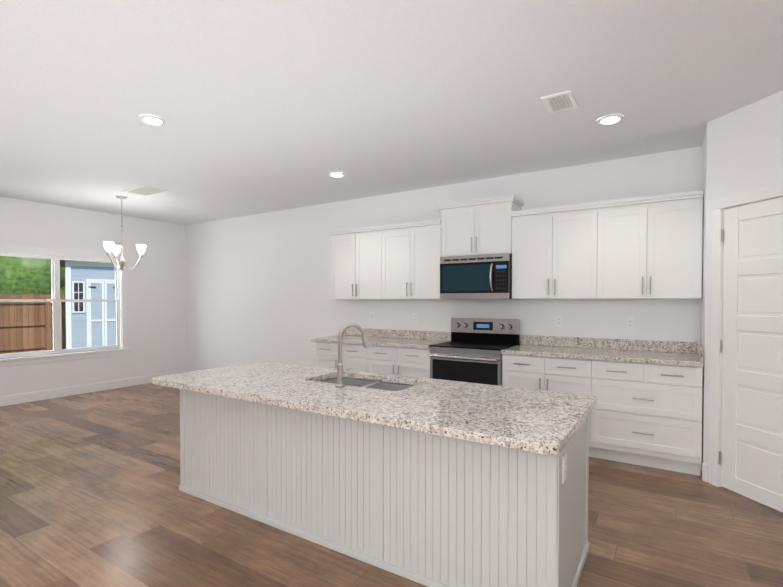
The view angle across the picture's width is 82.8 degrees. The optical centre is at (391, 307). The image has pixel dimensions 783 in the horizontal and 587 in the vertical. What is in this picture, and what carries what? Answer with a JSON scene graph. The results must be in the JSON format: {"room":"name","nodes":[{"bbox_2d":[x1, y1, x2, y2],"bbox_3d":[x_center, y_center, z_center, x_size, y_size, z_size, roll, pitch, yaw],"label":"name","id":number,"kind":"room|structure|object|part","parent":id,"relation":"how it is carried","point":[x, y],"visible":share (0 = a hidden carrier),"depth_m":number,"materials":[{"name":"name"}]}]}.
{"room":"kitchen","nodes":[
{"label":"kitchen","id":0,"kind":"room"},
{"bbox_2d":[0,196,185,396],"bbox_3d":[-5.948,-0.058,4.556,0.120,2.740,8.200,1,1,32],"label":"wall","id":1,"kind":"structure","parent":0,"point":[156,315],"depth_m":7.13,"materials":[{"name":"white paint"}]},
{"bbox_2d":[0,244,129,366],"bbox_3d":[-4.775,-0.035,6.347,0.140,1.595,1.920,1,1,32],"label":"window","id":2,"kind":"structure","parent":1,"relation":"in","point":[57,351],"depth_m":6.39,"materials":[{"name":"white"}]},
{"bbox_2d":[0,383,782,586],"bbox_3d":[-2.158,1.400,2.182,9.090,0.100,8.440,1,1,32],"label":"floor","id":3,"kind":"structure","parent":0,"point":[92,494],"depth_m":2.75,"materials":[{"name":"brown wood"}]},
{"bbox_2d":[314,342,369,371],"bbox_3d":[-0.437,0.857,5.568,0.869,0.876,0.616,1,1,32],"label":"base cabinet","id":4,"kind":"object","parent":3,"relation":"on","point":[325,353],"depth_m":5.29,"materials":[{"name":"white wood"}]},
{"bbox_2d":[179,391,593,586],"bbox_3d":[-0.218,0.934,2.864,2.656,0.811,0.801,1,1,32],"label":"kitchen island","id":5,"kind":"object","parent":3,"relation":"on","point":[428,482],"depth_m":2.27,"materials":[{"name":"grey paint"}]},
{"bbox_2d":[152,361,595,458],"bbox_3d":[-0.265,0.509,2.782,2.712,0.039,1.018,1,1,32],"label":"island countertop","id":6,"kind":"structure","parent":5,"relation":"on","point":[535,422],"depth_m":2.35,"materials":[{"name":"beige stone"}]},
{"bbox_2d":[332,323,368,386],"bbox_3d":[-0.250,0.293,2.799,0.138,0.393,0.204,1,1,32],"label":"faucet","id":7,"kind":"object","parent":6,"relation":"on","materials":[{"name":"silver metal"}]},
{"bbox_2d":[320,375,411,390],"bbox_3d":[-0.180,0.627,2.978,0.790,0.226,0.440,1,1,32],"label":"sink","id":8,"kind":"object","parent":6,"relation":"in","point":[356,380],"depth_m":3.17,"materials":[{"name":"silver metal"}]},
{"bbox_2d":[562,452,566,483],"bbox_3d":[0.751,0.694,1.924,0.008,0.114,0.070,1,1,32],"label":"outlet","id":9,"kind":"object","parent":5,"relation":"attached to","point":[564,454],"depth_m":1.91,"materials":[{"name":"white plastic"}]},
{"bbox_2d":[370,346,421,376],"bbox_3d":[0.202,0.864,5.164,0.870,0.876,0.616,1,1,32],"label":"base cabinet","id":10,"kind":"object","parent":3,"relation":"on","point":[395,360],"depth_m":4.89,"materials":[{"name":"white wood"}]},
{"bbox_2d":[422,346,509,386],"bbox_3d":[0.884,0.862,4.706,0.887,0.895,0.608,1,1,32],"label":"range oven","id":11,"kind":"object","parent":3,"relation":"on","point":[491,367],"depth_m":4.42,"materials":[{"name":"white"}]},
{"bbox_2d":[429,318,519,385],"bbox_3d":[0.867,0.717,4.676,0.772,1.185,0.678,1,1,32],"label":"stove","id":12,"kind":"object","parent":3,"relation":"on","point":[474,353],"depth_m":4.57,"materials":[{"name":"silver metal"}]},
{"bbox_2d":[510,354,593,456],"bbox_3d":[1.557,0.878,4.307,0.788,0.876,0.616,1,1,32],"label":"base cabinet","id":13,"kind":"object","parent":3,"relation":"on","point":[567,375],"depth_m":3.99,"materials":[{"name":"white wood"}]},
{"bbox_2d":[594,362,703,475],"bbox_3d":[2.199,0.884,3.901,0.845,0.876,0.616,1,1,32],"label":"base cabinet","id":14,"kind":"object","parent":3,"relation":"on","point":[646,410],"depth_m":3.61,"materials":[{"name":"white wood"}]},
{"bbox_2d":[310,334,703,365],"bbox_3d":[0.856,0.410,4.725,4.010,0.043,0.646,1,1,32],"label":"countertop","id":15,"kind":"structure","parent":14,"relation":"on","point":[655,357],"depth_m":4.18,"materials":[{"name":"beige stone"}]},
{"bbox_2d":[0,0,782,224],"bbox_3d":[-2.158,-1.439,2.136,9.090,0.100,8.440,1,1,32],"label":"ceiling","id":16,"kind":"structure","parent":0,"point":[261,106],"depth_m":2.86,"materials":[{"name":"paint"}]},
{"bbox_2d":[103,196,145,270],"bbox_3d":[-3.563,-0.966,5.808,0.473,0.964,0.497,1,1,32],"label":"chandelier","id":17,"kind":"object","parent":16,"relation":"hanging from","point":[109,247],"visible":1,"depth_m":5.80,"materials":[{"name":"white glass"}]},
{"bbox_2d":[122,185,168,195],"bbox_3d":[-3.036,-1.437,5.473,0.500,0.016,0.300,1,1,32],"label":"ceiling vent","id":18,"kind":"object","parent":16,"relation":"in","point":[144,190],"visible":0.98,"depth_m":5.44,"materials":[{"name":"white metal"}]},
{"bbox_2d":[138,115,165,125],"bbox_3d":[-1.791,-1.402,3.325,0.184,0.012,0.184,1,1,32],"label":"recessed light","id":19,"kind":"object","parent":16,"relation":"in","point":[153,120],"visible":1,"depth_m":3.31,"materials":[{"name":"white plastic"}]},
{"bbox_2d":[328,172,345,176],"bbox_3d":[-0.586,-1.426,4.763,0.184,0.012,0.184,1,1,32],"label":"recessed light","id":20,"kind":"object","parent":16,"relation":"in","point":[336,174],"visible":1,"depth_m":4.75,"materials":[{"name":"white plastic"}]},
{"bbox_2d":[541,90,578,113],"bbox_3d":[1.150,-1.397,3.027,0.190,0.016,0.280,1,1,32],"label":"ceiling vent","id":21,"kind":"object","parent":16,"relation":"in","point":[560,102],"visible":0.98,"depth_m":3.01,"materials":[{"name":"white metal"}]},
{"bbox_2d":[597,114,623,124],"bbox_3d":[1.633,-1.402,3.313,0.184,0.012,0.184,1,1,32],"label":"recessed light","id":22,"kind":"object","parent":16,"relation":"in","point":[610,119],"visible":0.98,"depth_m":3.31,"materials":[{"name":"white plastic"}]},
{"bbox_2d":[185,146,701,370],"bbox_3d":[0.066,-0.076,5.675,9.090,2.740,0.120,1,1,32],"label":"wall","id":23,"kind":"structure","parent":0,"point":[258,287],"depth_m":5.97,"materials":[{"name":"white paint"}]},
{"bbox_2d":[330,226,385,298],"bbox_3d":[-0.338,-0.532,5.654,0.841,0.852,0.326,1,1,32],"label":"upper cabinet","id":24,"kind":"object","parent":23,"relation":"attached to","point":[358,257],"depth_m":5.51,"materials":[{"name":"white wood"}]},
{"bbox_2d":[370,313,374,320],"bbox_3d":[-0.252,0.122,5.802,0.070,0.114,0.008,1,1,32],"label":"electrical outlet","id":25,"kind":"object","parent":23,"relation":"attached to","point":[372,316],"visible":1,"depth_m":5.79,"materials":[{"name":"white plastic"}]},
{"bbox_2d":[386,222,441,298],"bbox_3d":[0.276,-0.526,5.266,0.841,0.852,0.326,1,1,32],"label":"upper cabinet","id":26,"kind":"object","parent":23,"relation":"attached to","point":[411,248],"depth_m":5.10,"materials":[{"name":"white wood"}]},
{"bbox_2d":[413,313,417,322],"bbox_3d":[0.297,0.127,5.455,0.070,0.114,0.008,1,1,32],"label":"electrical outlet","id":27,"kind":"object","parent":23,"relation":"attached to","point":[415,317],"visible":1,"depth_m":5.45,"materials":[{"name":"white plastic"}]},
{"bbox_2d":[434,250,509,298],"bbox_3d":[0.939,-0.322,4.776,0.758,0.456,0.452,1,1,32],"label":"microwave","id":28,"kind":"object","parent":23,"relation":"attached to","point":[456,276],"depth_m":4.63,"materials":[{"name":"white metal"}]},
{"bbox_2d":[438,198,521,253],"bbox_3d":[0.966,-0.830,4.824,0.784,0.550,0.326,1,1,32],"label":"upper cabinet","id":29,"kind":"object","parent":23,"relation":"attached to","point":[467,227],"depth_m":4.66,"materials":[{"name":"white wood"}]},
{"bbox_2d":[343,328,697,353],"bbox_3d":[1.024,0.340,4.988,4.010,0.102,0.020,1,1,32],"label":"backsplash","id":30,"kind":"structure","parent":23,"relation":"attached to","point":[527,340],"depth_m":4.47,"materials":[{"name":"beige stone"}]},
{"bbox_2d":[510,202,605,298],"bbox_3d":[1.659,-0.512,4.392,0.846,0.852,0.326,1,1,32],"label":"upper cabinet","id":31,"kind":"object","parent":23,"relation":"attached to","point":[560,253],"depth_m":4.23,"materials":[{"name":"white wood"}]},
{"bbox_2d":[555,316,561,326],"bbox_3d":[1.717,0.142,4.557,0.070,0.114,0.008,1,1,32],"label":"electrical outlet","id":32,"kind":"object","parent":23,"relation":"attached to","point":[558,321],"visible":1,"depth_m":4.55,"materials":[{"name":"white plastic"}]},
{"bbox_2d":[626,317,634,328],"bbox_3d":[2.267,0.147,4.209,0.070,0.114,0.008,1,1,32],"label":"electrical outlet","id":33,"kind":"object","parent":23,"relation":"attached to","point":[630,322],"visible":1,"depth_m":4.21,"materials":[{"name":"white plastic"}]},
{"bbox_2d":[606,194,702,298],"bbox_3d":[2.278,-0.505,4.000,0.846,0.852,0.326,1,1,32],"label":"upper cabinet","id":34,"kind":"object","parent":23,"relation":"attached to","point":[654,245],"depth_m":3.82,"materials":[{"name":"white wood"}]},
{"bbox_2d":[700,125,706,471],"bbox_3d":[2.609,-0.043,3.635,0.100,2.740,0.610,1,1,32],"label":"wall","id":35,"kind":"structure","parent":0,"point":[702,315],"depth_m":3.56,"materials":[{"name":"white paint"}]},
{"bbox_2d":[698,342,703,361],"bbox_3d":[2.543,0.361,3.657,0.020,0.102,0.606,1,1,32],"label":"backsplash","id":36,"kind":"structure","parent":35,"relation":"attached to","point":[700,352],"depth_m":3.42,"materials":[{"name":"beige stone"}]},
{"bbox_2d":[703,90,782,481],"bbox_3d":[2.644,-0.026,2.563,0.100,2.740,1.747,0,1,-13],"label":"wall","id":37,"kind":"structure","parent":0,"point":[744,149],"depth_m":3.16,"materials":[{"name":"white paint"}]},
{"bbox_2d":[0,370,707,481],"bbox_3d":[-2.152,1.285,2.189,8.850,0.130,8.180,1,1,32],"label":"baseboard","id":38,"kind":"structure","parent":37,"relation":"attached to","point":[46,394],"depth_m":6.45,"materials":[{"name":"white wood"}]},
{"bbox_2d":[709,185,782,486],"bbox_3d":[2.559,0.273,2.911,0.116,2.130,0.910,0,1,-13],"label":"door frame","id":39,"kind":"structure","parent":37,"relation":"attached to","point":[719,206],"depth_m":3.29,"materials":[{"name":"white wood"}]},
{"bbox_2d":[719,197,782,511],"bbox_3d":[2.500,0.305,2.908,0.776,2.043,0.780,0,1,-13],"label":"pantry door","id":40,"kind":"structure","parent":37,"relation":"in","point":[752,410],"depth_m":3.05,"materials":[{"name":"white wood"}]},
{"bbox_3d":[2.500,0.298,2.910,0.526,1.734,0.571,1,1,32],"label":"pantry door hardware","id":41,"kind":"part","parent":40,"relation":"part of","materials":[{"name":"silver metal"}]},
{"label":"outside","id":42,"kind":"structure","parent":0,"visible":0},
{"bbox_3d":[-29.314,1.344,24.210,59.400,0.100,80.000,1,1,32],"label":"ground","id":43,"kind":"structure","parent":42,"visible":0},
{"bbox_2d":[0,256,64,294],"bbox_3d":[-13.184,-1.689,13.541,6.086,8.398,32.149,1,1,32],"label":"trees","id":44,"kind":"object","parent":43,"relation":"on","point":[38,266],"depth_m":12.92,"materials":[{"name":"green plant"}]},
{"bbox_2d":[0,294,65,353],"bbox_3d":[-10.575,0.548,12.377,0.150,1.875,32.055,1,1,32],"label":"fence","id":45,"kind":"object","parent":43,"relation":"on","point":[35,318],"depth_m":12.72,"materials":[{"name":"brown wood"}]},
{"bbox_2d":[60,260,115,348],"bbox_3d":[-7.517,-0.241,12.486,2.900,3.450,2.700,-1,1,-36],"label":"shed","id":46,"kind":"object","parent":43,"relation":"on","point":[88,281],"depth_m":11.01,"materials":[{"name":"blue wood"}]}
]}

